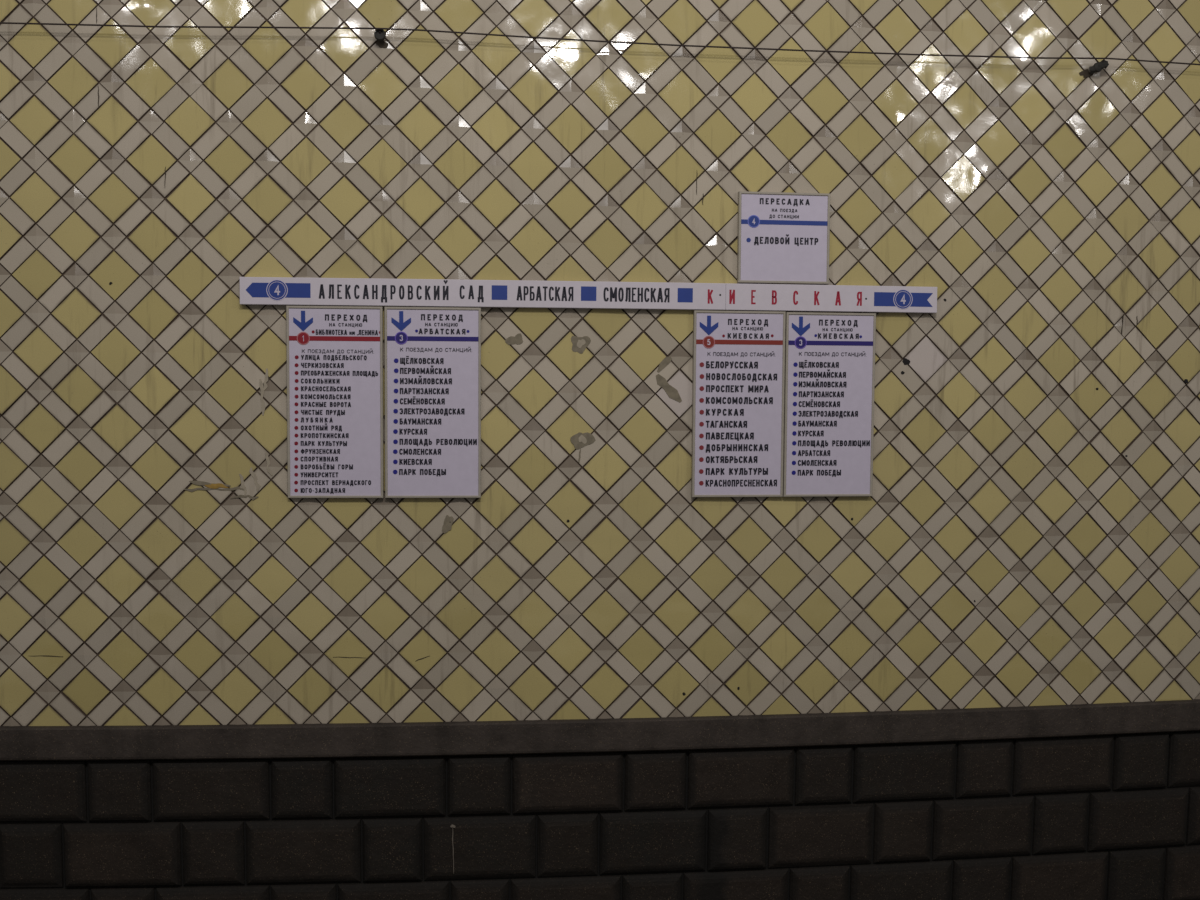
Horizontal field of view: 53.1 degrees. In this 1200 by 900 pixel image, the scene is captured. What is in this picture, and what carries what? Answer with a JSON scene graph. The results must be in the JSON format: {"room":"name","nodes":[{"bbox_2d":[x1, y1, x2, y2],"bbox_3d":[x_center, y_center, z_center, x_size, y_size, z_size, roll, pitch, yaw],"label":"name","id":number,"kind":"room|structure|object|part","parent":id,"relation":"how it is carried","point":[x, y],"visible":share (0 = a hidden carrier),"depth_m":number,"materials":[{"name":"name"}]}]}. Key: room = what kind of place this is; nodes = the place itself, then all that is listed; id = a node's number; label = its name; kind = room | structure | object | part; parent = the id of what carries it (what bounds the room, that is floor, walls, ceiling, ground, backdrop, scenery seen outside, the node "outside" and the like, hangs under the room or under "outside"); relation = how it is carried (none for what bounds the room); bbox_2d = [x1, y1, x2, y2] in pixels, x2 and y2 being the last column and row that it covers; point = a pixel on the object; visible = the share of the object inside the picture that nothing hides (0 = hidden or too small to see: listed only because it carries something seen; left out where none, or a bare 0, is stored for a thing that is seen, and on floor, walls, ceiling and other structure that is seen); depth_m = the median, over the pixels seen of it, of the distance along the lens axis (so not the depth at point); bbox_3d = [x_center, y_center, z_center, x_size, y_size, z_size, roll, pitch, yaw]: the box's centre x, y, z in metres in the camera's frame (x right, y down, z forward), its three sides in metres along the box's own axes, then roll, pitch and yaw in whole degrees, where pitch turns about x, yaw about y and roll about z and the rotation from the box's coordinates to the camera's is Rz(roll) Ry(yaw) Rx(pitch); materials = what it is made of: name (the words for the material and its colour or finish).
{"room":"subway station platform","nodes":[
{"label":"subway station platform","id":0,"kind":"room"},
{"bbox_2d":[0,0,1199,899],"bbox_3d":[0.144,-0.346,5.564,10.619,5.545,0.573,0,3,-6],"label":"wall","id":1,"kind":"structure","parent":0,"point":[1027,533],"depth_m":5.30,"materials":[{"name":"tile"}]},
{"bbox_2d":[286,306,383,497],"bbox_3d":[-1.139,-0.204,5.165,0.407,0.824,0.027,0,3,-4],"label":"sign","id":2,"kind":"object","parent":1,"relation":"attached to","point":[335,430],"visible":1,"depth_m":5.16,"materials":[{"name":"metal"}]},
{"bbox_2d":[374,29,385,40],"bbox_3d":[-0.933,-1.760,5.097,0.049,0.048,0.052,0,3,-6],"label":"bracket","id":3,"kind":"object","parent":1,"relation":"attached to","point":[379,34],"visible":1,"depth_m":5.08,"materials":[{"name":"metal"}]},
{"bbox_2d":[384,307,480,497],"bbox_3d":[-0.722,-0.203,5.195,0.412,0.824,0.027,0,3,-4],"label":"sign","id":4,"kind":"object","parent":1,"relation":"attached to","point":[433,354],"visible":1,"depth_m":5.19,"materials":[{"name":"metal"}]},
{"bbox_2d":[240,277,936,312],"bbox_3d":[-0.008,-0.676,5.246,3.059,0.117,0.066,0,3,-6],"label":"route sign","id":5,"kind":"object","parent":1,"relation":"attached to","point":[253,290],"visible":1,"depth_m":5.21,"materials":[{"name":"metal"}]},
{"bbox_3d":[-0.490,-0.676,5.192,2.090,0.117,0.043,0,3,-5],"label":"panel","id":6,"kind":"part","parent":5,"relation":"part of","materials":[{"name":"white metal"}]},
{"bbox_3d":[1.032,-0.675,5.344,0.969,0.117,0.032,0,3,-7],"label":"panel","id":7,"kind":"part","parent":5,"relation":"part of","materials":[{"name":"white metal"}]},
{"bbox_2d":[0,699,1199,760],"bbox_3d":[0.126,1.263,5.612,10.511,0.152,0.517,0,3,-6],"label":"trim","id":8,"kind":"structure","parent":1,"relation":"attached to","point":[403,739],"depth_m":5.33,"materials":[{"name":"stone"}]},
{"bbox_2d":[0,22,1199,64],"bbox_3d":[0.156,-1.770,5.333,10.417,0.043,0.365,0,3,-6],"label":"cable","id":9,"kind":"object","parent":1,"relation":"attached to","point":[0,22],"visible":1,"depth_m":5.13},
{"bbox_2d":[691,310,785,496],"bbox_3d":[0.614,-0.202,5.324,0.411,0.824,0.027,0,3,-7],"label":"sign","id":10,"kind":"object","parent":1,"relation":"attached to","point":[738,377],"visible":1,"depth_m":5.32,"materials":[{"name":"metal"}]},
{"bbox_2d":[737,191,829,283],"bbox_3d":[0.812,-0.936,5.305,0.411,0.398,0.029,0,3,-7],"label":"sign","id":11,"kind":"object","parent":1,"relation":"attached to","point":[783,237],"visible":1,"depth_m":5.30,"materials":[{"name":"metal"}]},
{"bbox_2d":[783,312,875,496],"bbox_3d":[1.026,-0.201,5.373,0.411,0.821,0.028,0,3,-7],"label":"sign","id":12,"kind":"object","parent":1,"relation":"attached to","point":[829,390],"visible":1,"depth_m":5.36,"materials":[{"name":"metal"}]},
{"bbox_2d":[1089,60,1108,73],"bbox_3d":[2.261,-1.739,5.453,0.087,0.061,0.054,0,3,-6],"label":"bracket","id":13,"kind":"object","parent":1,"relation":"attached to","point":[1097,67],"visible":1,"depth_m":5.43,"materials":[{"name":"metal"}]}
]}

